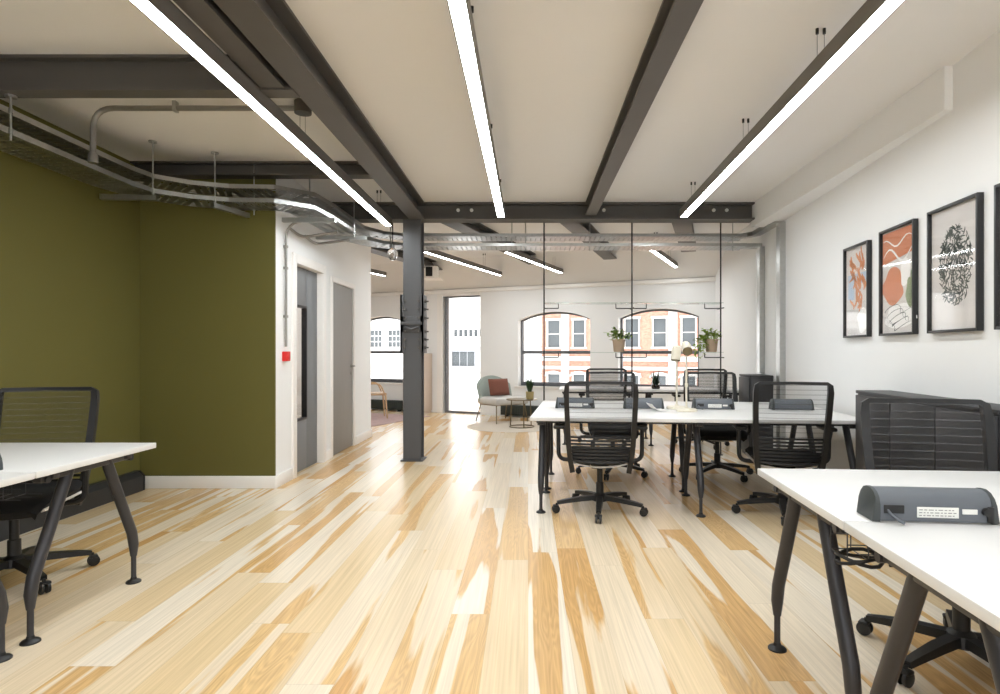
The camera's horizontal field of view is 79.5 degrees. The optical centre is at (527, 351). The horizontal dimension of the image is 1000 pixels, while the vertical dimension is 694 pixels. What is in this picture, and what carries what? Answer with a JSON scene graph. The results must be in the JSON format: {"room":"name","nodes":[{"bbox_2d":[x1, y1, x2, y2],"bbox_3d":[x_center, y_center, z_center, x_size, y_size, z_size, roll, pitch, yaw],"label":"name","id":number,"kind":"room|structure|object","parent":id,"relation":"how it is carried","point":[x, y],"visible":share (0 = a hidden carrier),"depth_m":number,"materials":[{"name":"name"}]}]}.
{"room":"open-plan office","nodes":[
{"label":"open-plan office","id":0,"kind":"room"},
{"bbox_2d":[0,99,139,483],"bbox_3d":[-3.580,-0.225,1.190,0.200,2.890,8.380,0,0,0],"label":"wall","id":1,"kind":"structure","parent":0,"point":[70,256],"depth_m":4.50,"materials":[{"name":"green paint"}]},
{"bbox_2d":[0,470,144,541],"bbox_3d":[-3.433,1.133,4.152,0.094,0.174,2.305,0,0,0],"label":"heater","id":2,"kind":"object","parent":1,"relation":"attached to","point":[133,482],"visible":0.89,"depth_m":4.69,"materials":[{"name":"black metal"}]},
{"bbox_2d":[140,179,275,475],"bbox_3d":[-2.975,-0.225,5.470,1.410,2.890,0.180,0,0,0],"label":"wall","id":3,"kind":"structure","parent":0,"point":[208,275],"depth_m":5.38,"materials":[{"name":"green paint"}]},
{"bbox_2d":[145,476,275,487],"bbox_3d":[-2.848,1.165,5.371,1.185,0.110,0.018,0,0,0],"label":"baseboard","id":4,"kind":"structure","parent":3,"relation":"attached to","point":[150,481],"depth_m":5.36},
{"bbox_2d":[297,308,300,417],"bbox_3d":[-4.985,-0.225,8.570,5.030,2.890,0.200,0,0,0],"label":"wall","id":5,"kind":"structure","parent":0,"point":[298,309],"depth_m":8.47,"materials":[{"name":"white paint"}]},
{"bbox_2d":[276,179,370,474],"bbox_3d":[-2.370,-0.225,7.035,0.200,2.890,3.270,0,0,0],"label":"wall","id":6,"kind":"structure","parent":0,"point":[349,262],"depth_m":6.76,"materials":[{"name":"white paint"}]},
{"bbox_2d":[282,351,289,360],"bbox_3d":[-2.246,0.040,5.580,0.048,0.090,0.090,0,0,0],"label":"fire alarm","id":7,"kind":"object","parent":6,"relation":"attached to","point":[285,354],"visible":1,"depth_m":5.54,"materials":[{"name":"red plastic"}]},
{"bbox_2d":[283,223,296,346],"bbox_3d":[-2.090,-0.640,5.580,0.360,1.181,0.032,0,0,0],"label":"conduit pipe","id":8,"kind":"object","parent":6,"relation":"attached to","point":[285,246],"visible":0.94,"depth_m":5.57,"materials":[{"name":"metal"}]},
{"bbox_2d":[297,266,316,471],"bbox_3d":[-2.345,0.174,6.230,0.056,2.076,0.752,0,0,0],"label":"door","id":9,"kind":"structure","parent":6,"relation":"in","point":[306,279],"depth_m":6.32,"materials":[{"name":"grey wood"}]},
{"bbox_2d":[292,252,325,478],"bbox_3d":[-2.365,0.130,6.230,0.230,2.180,0.940,0,0,0],"label":"trim","id":10,"kind":"structure","parent":6,"relation":"attached to","point":[298,260],"depth_m":6.61,"materials":[{"name":"white paint"}]},
{"bbox_2d":[289,228,337,237],"bbox_3d":[-2.126,-1.165,5.893,0.472,0.077,0.185,0,0,-33],"label":"conduit pipe","id":11,"kind":"object","parent":6,"relation":"attached to","point":[290,229],"visible":0.99,"depth_m":5.94,"materials":[{"name":"metal"}]},
{"bbox_2d":[276,429,371,487],"bbox_3d":[-2.261,1.165,7.020,0.018,0.110,3.300,0,0,0],"label":"baseboard","id":12,"kind":"structure","parent":6,"relation":"attached to","point":[286,476],"depth_m":5.74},
{"bbox_2d":[306,238,349,244],"bbox_3d":[-2.126,-1.165,6.293,0.472,0.077,0.185,0,0,-33],"label":"conduit pipe","id":13,"kind":"object","parent":6,"relation":"attached to","point":[308,239],"visible":0.95,"depth_m":6.34,"materials":[{"name":"metal"}]},
{"bbox_2d":[331,276,355,456],"bbox_3d":[-2.369,0.170,7.380,0.222,2.100,0.960,0,0,0],"label":"trim","id":14,"kind":"structure","parent":6,"relation":"attached to","point":[333,279],"depth_m":7.80,"materials":[{"name":"white paint"}]},
{"bbox_2d":[333,282,354,454],"bbox_3d":[-2.272,0.197,7.380,0.101,2.026,0.832,0,0,0],"label":"door","id":15,"kind":"structure","parent":6,"relation":"in","point":[343,365],"depth_m":7.37,"materials":[{"name":"grey paint"}]},
{"bbox_2d":[0,400,996,693],"bbox_3d":[-1.650,1.280,6.100,11.700,0.120,18.200,0,0,0],"label":"floor","id":16,"kind":"structure","parent":0,"point":[366,571],"depth_m":3.08,"materials":[{"name":"brown wood"}]},
{"bbox_2d":[0,472,34,662],"bbox_3d":[-2.725,0.855,2.050,1.430,0.730,0.792,0,0,0],"label":"office desk","id":17,"kind":"object","parent":16,"relation":"on","point":[6,478],"visible":1,"depth_m":2.37,"materials":[{"name":"white laminate"}]},
{"bbox_2d":[0,455,2,469],"bbox_3d":[-2.350,0.443,2.423,0.345,0.091,0.143,0,0,0],"label":"module","id":18,"kind":"object","parent":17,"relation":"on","point":[1,461],"visible":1,"depth_m":2.48,"materials":[{"name":"black plastic"}]},
{"bbox_2d":[0,387,99,594],"bbox_3d":[-2.752,0.713,3.216,0.751,1.012,0.736,0,0,-15],"label":"chair","id":19,"kind":"object","parent":16,"relation":"on","point":[29,505],"visible":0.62,"depth_m":3.30,"materials":[{"name":"black plastic"}]},
{"bbox_2d":[0,443,155,646],"bbox_3d":[-2.725,0.855,2.850,1.430,0.730,0.792,0,0,0],"label":"office desk","id":20,"kind":"object","parent":16,"relation":"on","point":[48,461],"visible":0.94,"depth_m":2.77,"materials":[{"name":"white laminate"}]},
{"bbox_2d":[0,481,41,500],"bbox_3d":[-2.756,0.566,2.525,1.332,0.092,0.114,0,0,0],"label":"wire basket","id":21,"kind":"object","parent":20,"relation":"on","point":[34,482],"depth_m":2.57,"materials":[{"name":"grey metal"}]},
{"bbox_2d":[371,399,402,410],"bbox_3d":[-3.063,1.110,12.544,1.105,0.220,0.124,0,0,24],"label":"heater","id":22,"kind":"object","parent":16,"relation":"on","point":[397,405],"visible":0.56,"depth_m":12.39,"materials":[{"name":"black metal"}]},
{"bbox_2d":[371,401,401,408],"bbox_3d":[-3.072,1.095,12.485,1.075,0.130,0.008,0,0,24],"label":"grille","id":23,"kind":"object","parent":22,"relation":"attached to","point":[374,404],"depth_m":12.40,"materials":[{"name":"black metal"}]},
{"bbox_2d":[371,413,428,426],"bbox_3d":[-2.950,1.215,10.750,1.500,0.010,2.000,0,0,24],"label":"rug","id":24,"kind":"object","parent":16,"relation":"on","point":[377,419],"visible":0.29,"depth_m":10.92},
{"bbox_2d":[371,382,387,417],"bbox_3d":[-2.845,0.785,10.998,0.494,0.841,0.480,0,0,-20],"label":"wooden chair","id":25,"kind":"object","parent":24,"relation":"on","point":[383,393],"visible":0.53,"depth_m":10.86,"materials":[{"name":"brown wood"}]},
{"bbox_2d":[400,219,428,461],"bbox_3d":[-1.272,-0.130,6.782,0.305,2.700,0.287,0,0,0],"label":"steel column","id":26,"kind":"structure","parent":16,"relation":"on","point":[413,301],"depth_m":6.70,"materials":[{"name":"metal"}]},
{"bbox_2d":[401,322,421,329],"bbox_3d":[-1.295,-0.287,6.660,0.230,0.097,0.044,0,0,0],"label":"bracket","id":27,"kind":"object","parent":26,"relation":"attached to","point":[404,325],"depth_m":6.65,"materials":[{"name":"metal"}]},
{"bbox_2d":[424,353,431,412],"bbox_3d":[-2.231,0.625,12.081,0.500,1.190,0.328,0,0,24],"label":"base cabinet","id":28,"kind":"object","parent":16,"relation":"on","point":[427,356],"visible":0.16,"depth_m":12.01,"materials":[{"name":"beige laminate"}]},
{"bbox_2d":[467,421,553,431],"bbox_3d":[-0.250,1.218,9.850,1.500,0.004,1.500,0,0,0],"label":"round rug","id":29,"kind":"object","parent":16,"relation":"on","point":[501,426],"visible":0.81,"depth_m":9.79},
{"bbox_2d":[475,375,527,423],"bbox_3d":[-0.478,0.820,10.561,0.724,0.795,0.748,0,0,-38],"label":"lounge chair","id":30,"kind":"object","parent":29,"relation":"on","point":[484,398],"visible":0.77,"depth_m":10.49,"materials":[{"name":"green fabric"}]},
{"bbox_2d":[488,378,509,395],"bbox_3d":[-0.513,0.620,10.605,0.420,0.291,0.170,0,0,-38],"label":"cushion","id":31,"kind":"object","parent":30,"relation":"on","point":[497,387],"visible":1,"depth_m":10.53,"materials":[{"name":"fabric"}]},
{"bbox_2d":[506,398,536,427],"bbox_3d":[-0.100,0.990,9.750,0.510,0.452,0.510,0,0,0],"label":"side table","id":32,"kind":"object","parent":29,"relation":"on","point":[509,399],"visible":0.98,"depth_m":9.65,"materials":[{"name":"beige wood"}]},
{"bbox_2d":[525,377,534,398],"bbox_3d":[0.025,0.583,9.752,0.143,0.360,0.131,0,0,21],"label":"potted plant","id":33,"kind":"object","parent":32,"relation":"on","point":[529,394],"visible":1,"depth_m":9.72,"materials":[{"name":"green plant"}]},
{"bbox_2d":[501,405,538,416],"bbox_3d":[-0.038,1.110,11.224,1.005,0.220,0.124,0,0,24],"label":"heater","id":34,"kind":"object","parent":16,"relation":"on","point":[517,410],"visible":0.48,"depth_m":11.22,"materials":[{"name":"black metal"}]},
{"bbox_2d":[552,381,647,523],"bbox_3d":[0.545,0.713,4.585,0.719,1.012,0.696,0,0,6],"label":"chair","id":35,"kind":"object","parent":16,"relation":"on","point":[599,458],"visible":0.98,"depth_m":4.35,"materials":[{"name":"black plastic"}]},
{"bbox_2d":[577,368,630,443],"bbox_3d":[1.021,0.713,8.024,0.722,1.012,0.741,0,0,5],"label":"chair","id":36,"kind":"object","parent":16,"relation":"on","point":[588,369],"visible":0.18,"depth_m":7.71,"materials":[{"name":"black plastic"}]},
{"bbox_2d":[575,371,647,480],"bbox_3d":[0.839,0.713,6.021,0.727,1.012,0.734,0,0,4],"label":"chair","id":37,"kind":"object","parent":16,"relation":"on","point":[592,430],"visible":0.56,"depth_m":5.98,"materials":[{"name":"black plastic"}]},
{"bbox_2d":[543,223,723,454],"bbox_3d":[1.235,-0.225,7.100,2.146,2.890,0.220,0,0,0],"label":"plant shelf","id":38,"kind":"object","parent":16,"relation":"on","point":[632,307],"visible":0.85,"depth_m":7.09,"materials":[{"name":"black metal"}]},
{"bbox_2d":[603,327,632,351],"bbox_3d":[1.061,-0.151,7.083,0.358,0.301,0.277,0,0,0],"label":"potted plant","id":39,"kind":"object","parent":38,"relation":"on","point":[618,344],"visible":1,"depth_m":7.05,"materials":[{"name":"green plant"}]},
{"bbox_2d":[693,328,721,358],"bbox_3d":[2.133,-0.102,7.107,0.338,0.372,0.229,0,0,0],"label":"potted plant","id":40,"kind":"object","parent":38,"relation":"on","point":[710,344],"visible":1,"depth_m":7.05,"materials":[{"name":"green plant"}]},
{"bbox_2d":[559,386,738,445],"bbox_3d":[1.632,0.855,8.138,2.400,0.730,0.792,0,0,5],"label":"desk","id":41,"kind":"object","parent":16,"relation":"on","point":[648,391],"visible":0.47,"depth_m":7.85,"materials":[{"name":"white laminate"}]},
{"bbox_2d":[651,371,659,388],"bbox_3d":[1.691,0.367,7.978,0.136,0.245,0.120,0,0,0],"label":"potted plant","id":42,"kind":"object","parent":41,"relation":"on","point":[655,384],"visible":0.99,"depth_m":7.93,"materials":[{"name":"green plant"}]},
{"bbox_2d":[651,380,659,388],"bbox_3d":[1.698,0.432,7.975,0.116,0.115,0.115,0,0,0],"label":"plant pot","id":43,"kind":"object","parent":42,"relation":"on","point":[655,384],"depth_m":7.93,"materials":[{"name":"black ceramic"}]},
{"bbox_2d":[714,374,727,389],"bbox_3d":[2.525,0.383,7.855,0.140,0.215,0.230,0,0,6],"label":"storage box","id":44,"kind":"object","parent":41,"relation":"on","point":[716,384],"visible":0.51,"depth_m":7.75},
{"bbox_2d":[538,400,820,492],"bbox_3d":[1.345,0.855,5.567,2.460,0.730,0.782,0,0,5],"label":"desk","id":45,"kind":"object","parent":16,"relation":"on","point":[545,404],"visible":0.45,"depth_m":5.55,"materials":[{"name":"white laminate"}]},
{"bbox_2d":[623,398,663,408],"bbox_3d":[1.003,0.443,5.229,0.345,0.091,0.143,0,0,5],"label":"module","id":46,"kind":"object","parent":45,"relation":"on","point":[658,403],"visible":0.7,"depth_m":5.16,"materials":[{"name":"black plastic"}]},
{"bbox_2d":[666,346,684,409],"bbox_3d":[1.285,0.217,5.186,0.176,0.546,0.176,0,0,40],"label":"desk lamp","id":47,"kind":"object","parent":45,"relation":"on","point":[676,350],"visible":0.9,"depth_m":5.15,"materials":[{"name":"beige metal"}]},
{"bbox_2d":[769,399,813,409],"bbox_3d":[2.238,0.443,5.115,0.345,0.091,0.143,0,0,5],"label":"module","id":48,"kind":"object","parent":45,"relation":"on","point":[778,404],"visible":0.8,"depth_m":5.05,"materials":[{"name":"black plastic"}]},
{"bbox_2d":[530,408,855,517],"bbox_3d":[1.273,0.855,4.780,2.460,0.730,0.782,0,0,5],"label":"desk","id":49,"kind":"object","parent":16,"relation":"on","point":[542,416],"visible":0.72,"depth_m":4.56,"materials":[{"name":"white laminate"}]},
{"bbox_2d":[555,397,594,407],"bbox_3d":[0.412,0.443,5.249,0.345,0.091,0.143,0,0,5],"label":"module","id":50,"kind":"object","parent":49,"relation":"on","point":[560,400],"visible":0.86,"depth_m":5.22,"materials":[{"name":"black plastic"}]},
{"bbox_2d":[647,403,666,410],"bbox_3d":[1.078,0.457,5.030,0.171,0.056,0.160,0,0,-17],"label":"paper sheet","id":51,"kind":"object","parent":49,"relation":"on","point":[649,404],"visible":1,"depth_m":5.00,"materials":[{"name":"white paper"}]},
{"bbox_2d":[676,341,696,411],"bbox_3d":[1.310,0.200,4.963,0.176,0.580,0.176,0,0,6],"label":"desk lamp","id":52,"kind":"object","parent":49,"relation":"on","point":[686,347],"visible":1,"depth_m":4.93,"materials":[{"name":"beige metal"}]},
{"bbox_2d":[691,398,734,409],"bbox_3d":[1.587,0.443,5.141,0.345,0.091,0.143,0,0,5],"label":"module","id":53,"kind":"object","parent":49,"relation":"on","point":[698,403],"visible":0.98,"depth_m":5.11,"materials":[{"name":"black plastic"}]},
{"bbox_2d":[671,369,729,449],"bbox_3d":[2.251,0.713,7.799,0.727,1.012,0.735,0,0,6],"label":"chair","id":54,"kind":"object","parent":16,"relation":"on","point":[724,381],"visible":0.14,"depth_m":7.49,"materials":[{"name":"black plastic"}]},
{"bbox_2d":[679,372,753,481],"bbox_3d":[1.876,0.713,5.958,0.723,1.012,0.694,0,0,8],"label":"chair","id":55,"kind":"object","parent":16,"relation":"on","point":[717,434],"visible":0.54,"depth_m":5.91,"materials":[{"name":"black plastic"}]},
{"bbox_2d":[739,374,772,452],"bbox_3d":[2.690,0.744,7.098,0.268,0.952,0.484,0,0,6],"label":"base cabinet","id":56,"kind":"object","parent":16,"relation":"on","point":[746,381],"visible":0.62,"depth_m":6.87,"materials":[{"name":"black metal"}]},
{"bbox_2d":[731,382,837,525],"bbox_3d":[1.909,0.713,4.514,0.751,1.012,0.735,0,0,11],"label":"chair","id":57,"kind":"object","parent":16,"relation":"on","point":[798,457],"visible":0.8,"depth_m":4.27,"materials":[{"name":"black plastic"}]},
{"bbox_2d":[757,468,999,693],"bbox_3d":[1.629,0.855,2.090,1.380,0.730,0.792,0,0,4],"label":"office desk","id":58,"kind":"object","parent":16,"relation":"on","point":[832,495],"visible":0.71,"depth_m":2.19,"materials":[{"name":"white laminate"}]},
{"bbox_2d":[830,522,875,561],"bbox_3d":[1.576,0.566,1.768,1.282,0.092,0.114,0,0,4],"label":"wire basket","id":59,"kind":"object","parent":58,"relation":"on","point":[836,530],"depth_m":1.85,"materials":[{"name":"grey metal"}]},
{"bbox_2d":[834,547,883,568],"bbox_3d":[1.037,0.596,1.749,0.276,0.043,0.110,0,0,0],"label":"power cable","id":60,"kind":"object","parent":58,"relation":"attached to","point":[842,554],"visible":0.73,"depth_m":1.74,"materials":[{"name":"black plastic"}]},
{"bbox_2d":[857,485,999,524],"bbox_3d":[1.168,0.443,1.749,0.345,0.091,0.143,0,0,6],"label":"module","id":61,"kind":"object","parent":58,"relation":"on","point":[900,504],"visible":1,"depth_m":1.72,"materials":[{"name":"grey plastic"}]},
{"bbox_2d":[919,509,955,516],"bbox_3d":[1.170,0.460,1.713,0.100,0.018,0.001,0,0,6],"label":"print","id":62,"kind":"object","parent":61,"relation":"on","point":[919,509],"depth_m":1.71},
{"bbox_2d":[844,522,999,693],"bbox_3d":[1.575,0.855,1.292,1.380,0.730,0.792,0,0,4],"label":"office desk","id":63,"kind":"object","parent":16,"relation":"on","point":[959,564],"visible":1,"depth_m":1.48,"materials":[{"name":"white laminate"}]},
{"bbox_2d":[856,398,997,687],"bbox_3d":[1.702,0.713,2.342,0.727,1.012,0.726,0,0,13],"label":"chair","id":64,"kind":"object","parent":16,"relation":"on","point":[956,633],"visible":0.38,"depth_m":2.58,"materials":[{"name":"black plastic"}]},
{"bbox_2d":[856,390,999,470],"bbox_3d":[2.352,0.744,3.487,0.243,0.952,1.469,0,0,6],"label":"base cabinet","id":65,"kind":"object","parent":16,"relation":"on","point":[862,394],"visible":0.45,"depth_m":3.38,"materials":[{"name":"black metal"}]},
{"bbox_2d":[0,0,999,264],"bbox_3d":[-1.650,-1.745,6.100,11.700,0.150,18.200,0,0,0],"label":"ceiling","id":66,"kind":"structure","parent":0,"point":[558,75],"depth_m":3.83,"materials":[{"name":"paint"}]},
{"bbox_2d":[0,54,299,97],"bbox_3d":[-2.400,-1.570,3.420,2.160,0.200,0.110,0,0,0],"label":"ceiling beam","id":67,"kind":"structure","parent":66,"relation":"attached to","point":[21,75],"depth_m":3.41,"materials":[{"name":"grey metal"}]},
{"bbox_2d":[88,98,311,163],"bbox_3d":[-2.188,-1.465,4.000,1.485,0.410,0.108,0,0,0],"label":"conduit pipe","id":68,"kind":"object","parent":66,"relation":"attached to","point":[300,108],"visible":0.74,"depth_m":3.98,"materials":[{"name":"metal"}]},
{"bbox_2d":[173,0,283,87],"bbox_3d":[-1.430,-1.575,0.180,0.130,0.190,6.360,0,0,0],"label":"ceiling beam","id":69,"kind":"structure","parent":66,"relation":"attached to","point":[206,14],"depth_m":2.87,"materials":[{"name":"grey metal"}]},
{"bbox_2d":[130,161,372,178],"bbox_3d":[-2.400,-1.610,5.310,2.160,0.120,0.130,0,0,0],"label":"ceiling beam","id":70,"kind":"structure","parent":66,"relation":"attached to","point":[177,169],"depth_m":5.30,"materials":[{"name":"grey metal"}]},
{"bbox_2d":[128,0,391,225],"bbox_3d":[-1.540,-1.530,3.410,0.080,0.280,6.420,0,0,0],"label":"pendant lamp","id":71,"kind":"object","parent":66,"relation":"hanging from","point":[165,14],"visible":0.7,"depth_m":3.19,"materials":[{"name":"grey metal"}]},
{"bbox_2d":[213,0,423,218],"bbox_3d":[-1.240,-1.575,1.840,0.170,0.190,9.680,0,0,0],"label":"ceiling beam","id":72,"kind":"structure","parent":66,"relation":"attached to","point":[271,26],"depth_m":3.47,"materials":[{"name":"grey metal"}]},
{"bbox_2d":[371,269,386,275],"bbox_3d":[-2.900,-1.525,10.050,0.071,0.290,1.803,0,0,19],"label":"pendant lamp","id":73,"kind":"object","parent":66,"relation":"hanging from","point":[373,271],"visible":0.09,"depth_m":10.68,"materials":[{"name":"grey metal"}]},
{"bbox_2d":[0,93,764,372],"bbox_3d":[-1.844,-0.708,3.380,4.088,1.925,11.621,0,0,31],"label":"cable tray","id":74,"kind":"object","parent":66,"relation":"hanging from","point":[83,171],"visible":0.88,"depth_m":5.31,"materials":[{"name":"metal"}]},
{"bbox_2d":[0,104,785,447],"bbox_3d":[-1.784,-0.175,3.405,4.358,2.550,11.613,0,0,33],"label":"conduit pipe","id":75,"kind":"object","parent":74,"relation":"hanging from","point":[62,141],"visible":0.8,"depth_m":6.44,"materials":[{"name":"metal"}]},
{"bbox_2d":[387,223,397,259],"bbox_3d":[-1.570,-1.367,6.960,0.120,0.605,0.120,0,0,0],"label":"globe lamp","id":76,"kind":"object","parent":66,"relation":"hanging from","point":[392,253],"visible":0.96,"depth_m":6.93,"materials":[{"name":"clear glass"}]},
{"bbox_2d":[371,241,442,269],"bbox_3d":[-2.263,-1.603,9.454,0.220,0.135,4.300,0,0,17],"label":"ceiling beam","id":77,"kind":"structure","parent":66,"relation":"attached to","point":[379,251],"depth_m":9.77,"materials":[{"name":"black metal"}]},
{"bbox_2d":[424,266,442,280],"bbox_3d":[-1.730,-1.430,10.909,0.320,0.220,0.382,0,0,0],"label":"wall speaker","id":78,"kind":"object","parent":77,"relation":"attached to","point":[431,272],"visible":0.96,"depth_m":10.73,"materials":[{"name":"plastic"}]},
{"bbox_2d":[426,267,431,275],"bbox_3d":[-1.770,-1.440,10.724,0.120,0.170,0.012,0,0,0],"label":"speaker grille","id":79,"kind":"object","parent":78,"relation":"attached to","point":[428,269],"depth_m":10.72,"materials":[{"name":"black plastic"}]},
{"bbox_2d":[424,236,501,275],"bbox_3d":[-0.963,-1.525,9.575,0.071,0.290,2.713,0,0,20],"label":"pendant lamp","id":80,"kind":"object","parent":66,"relation":"hanging from","point":[436,253],"visible":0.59,"depth_m":9.34,"materials":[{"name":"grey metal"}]},
{"bbox_2d":[424,252,500,275],"bbox_3d":[-0.963,-1.387,9.575,0.058,0.010,2.705,0,0,20],"label":"diffuser","id":81,"kind":"object","parent":80,"relation":"attached to","point":[441,255],"depth_m":9.42,"materials":[{"name":"white plastic"}]},
{"bbox_2d":[447,0,504,216],"bbox_3d":[-0.287,-1.545,3.315,0.082,0.250,6.030,0,0,0],"label":"pendant lamp","id":82,"kind":"object","parent":66,"relation":"hanging from","point":[461,11],"visible":1,"depth_m":3.20,"materials":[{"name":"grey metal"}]},
{"bbox_2d":[442,223,535,264],"bbox_3d":[-0.423,-1.603,8.763,0.220,0.135,3.900,0,0,17],"label":"ceiling beam","id":83,"kind":"structure","parent":66,"relation":"attached to","point":[461,227],"depth_m":7.91,"materials":[{"name":"grey metal"}]},
{"bbox_2d":[503,250,562,272],"bbox_3d":[0.135,-1.525,9.400,0.070,0.290,2.373,0,0,22],"label":"pendant lamp","id":84,"kind":"object","parent":66,"relation":"hanging from","point":[515,253],"visible":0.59,"depth_m":9.18,"materials":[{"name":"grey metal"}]},
{"bbox_2d":[330,202,754,222],"bbox_3d":[0.135,-1.575,6.780,4.810,0.190,0.200,0,0,0],"label":"ceiling beam","id":85,"kind":"structure","parent":66,"relation":"attached to","point":[433,212],"depth_m":6.77,"materials":[{"name":"grey metal"}]},
{"bbox_2d":[560,223,616,259],"bbox_3d":[0.894,-1.603,8.428,0.220,0.135,3.200,0,0,17],"label":"ceiling beam","id":86,"kind":"structure","parent":66,"relation":"attached to","point":[572,227],"depth_m":7.96,"materials":[{"name":"grey metal"}]},
{"bbox_2d":[585,0,703,214],"bbox_3d":[0.700,-1.595,1.840,0.120,0.150,9.680,0,0,0],"label":"ceiling beam","id":87,"kind":"structure","parent":66,"relation":"attached to","point":[674,19],"depth_m":3.49,"materials":[{"name":"grey metal"}]},
{"bbox_2d":[649,232,677,267],"bbox_3d":[2.040,-1.525,8.950,0.070,0.290,1.862,0,0,24],"label":"pendant lamp","id":88,"kind":"object","parent":66,"relation":"hanging from","point":[659,253],"visible":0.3,"depth_m":8.89,"materials":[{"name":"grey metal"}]},
{"bbox_2d":[650,250,676,266],"bbox_3d":[2.040,-1.387,8.950,0.058,0.010,1.854,0,0,24],"label":"diffuser","id":89,"kind":"object","parent":88,"relation":"attached to","point":[658,253],"depth_m":8.87,"materials":[{"name":"white plastic"}]},
{"bbox_2d":[672,223,695,251],"bbox_3d":[2.105,-1.603,8.046,0.220,0.135,2.400,0,0,17],"label":"ceiling beam","id":90,"kind":"structure","parent":66,"relation":"attached to","point":[678,227],"depth_m":7.58,"materials":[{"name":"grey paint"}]},
{"bbox_2d":[680,0,904,216],"bbox_3d":[1.520,-1.545,3.315,0.081,0.250,6.035,0,0,2],"label":"pendant lamp","id":91,"kind":"object","parent":66,"relation":"hanging from","point":[872,13],"visible":1,"depth_m":3.23,"materials":[{"name":"grey metal"}]},
{"bbox_2d":[371,281,714,416],"bbox_3d":[-2.277,-0.225,12.476,12.400,2.890,0.340,0,0,24],"label":"wall","id":92,"kind":"structure","parent":0,"point":[502,313],"depth_m":11.11,"materials":[{"name":"white paint"}]},
{"bbox_2d":[371,317,402,384],"bbox_3d":[-3.081,-0.037,12.734,1.480,1.425,0.230,0,0,24],"label":"window","id":93,"kind":"structure","parent":92,"relation":"in","point":[377,380],"depth_m":12.74,"materials":[{"name":"black metal"}]},
{"bbox_2d":[437,292,479,412],"bbox_3d":[-1.372,-0.005,11.912,0.970,2.450,0.070,0,0,24],"label":"trim","id":94,"kind":"structure","parent":92,"relation":"attached to","point":[440,311],"depth_m":12.04,"materials":[{"name":"white paint"}]},
{"bbox_2d":[445,295,479,413],"bbox_3d":[-1.286,0.055,11.945,0.840,2.330,0.060,0,0,24],"label":"door","id":95,"kind":"structure","parent":92,"relation":"in","point":[447,410],"depth_m":12.09,"materials":[{"name":"grey metal"}]},
{"bbox_2d":[371,277,715,296],"bbox_3d":[-2.447,-1.205,12.337,12.200,0.070,0.050,0,0,24],"label":"trim","id":96,"kind":"structure","parent":92,"relation":"attached to","point":[703,279],"depth_m":10.96,"materials":[{"name":"white paint"}]},
{"bbox_2d":[514,312,589,388],"bbox_3d":[0.498,-0.037,11.172,1.550,1.425,0.230,0,0,24],"label":"window","id":97,"kind":"structure","parent":92,"relation":"in","point":[536,384],"depth_m":11.30,"materials":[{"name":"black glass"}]},
{"bbox_2d":[620,309,698,386],"bbox_3d":[2.262,-0.037,10.402,1.500,1.425,0.230,0,0,24],"label":"window","id":98,"kind":"structure","parent":92,"relation":"in","point":[652,310],"depth_m":10.50,"materials":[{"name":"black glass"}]},
{"bbox_2d":[371,241,726,292],"bbox_3d":[-2.545,-1.455,11.862,12.400,0.430,1.000,0,0,24],"label":"ceiling","id":99,"kind":"structure","parent":0,"point":[578,266],"depth_m":10.52,"materials":[{"name":"paint"}]},
{"bbox_2d":[715,29,999,468],"bbox_3d":[2.639,-0.225,3.600,0.299,2.890,13.291,0,0,6],"label":"wall","id":100,"kind":"structure","parent":0,"point":[955,157],"depth_m":4.44,"materials":[{"name":"white paint"}]},
{"bbox_2d":[751,66,952,226],"bbox_3d":[2.531,-1.542,5.161,0.318,0.255,3.325,0,0,6],"label":"ceiling beam","id":101,"kind":"structure","parent":100,"relation":"attached to","point":[931,99],"depth_m":4.45,"materials":[{"name":"white paint"}]},
{"bbox_2d":[843,240,871,337],"bbox_3d":[2.577,-0.477,4.704,0.034,0.725,0.427,0,0,6],"label":"framed print","id":102,"kind":"object","parent":100,"relation":"attached to","point":[857,259],"visible":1,"depth_m":4.69,"materials":[{"name":"paper"}]},
{"bbox_2d":[879,218,917,335],"bbox_3d":[2.517,-0.487,4.087,0.034,0.745,0.465,0,0,5],"label":"framed print","id":103,"kind":"object","parent":100,"relation":"attached to","point":[898,244],"visible":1,"depth_m":4.07,"materials":[{"name":"paper"}]},
{"bbox_2d":[927,192,983,332],"bbox_3d":[2.457,-0.487,3.467,0.034,0.745,0.482,0,0,6],"label":"framed print","id":104,"kind":"object","parent":100,"relation":"attached to","point":[955,230],"visible":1,"depth_m":3.44,"materials":[{"name":"paper"},{"name":"glass"},{"name":"black ink"}]},
{"bbox_2d":[994,183,999,329],"bbox_3d":[2.398,-0.487,2.859,0.034,0.745,0.477,0,0,6],"label":"framed print","id":105,"kind":"object","parent":100,"relation":"attached to","point":[997,186],"visible":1,"depth_m":3.08,"materials":[{"name":"paper"}]},
{"label":"outside","id":106,"kind":"structure","parent":0,"visible":0},
{"bbox_2d":[541,311,697,384],"bbox_3d":[10.313,1.220,40.510,17.950,18.000,6.200,0,0,24],"label":"brick building","id":107,"kind":"structure","parent":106,"point":[657,330],"depth_m":38.66,"materials":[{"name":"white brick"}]},
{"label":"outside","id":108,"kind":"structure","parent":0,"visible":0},
{"bbox_2d":[371,297,541,399],"bbox_3d":[-12.338,2.220,49.861,31.050,16.000,5.180,0,0,24],"label":"building","id":109,"kind":"structure","parent":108,"point":[385,333],"depth_m":43.91,"materials":[{"name":"grey stone"}]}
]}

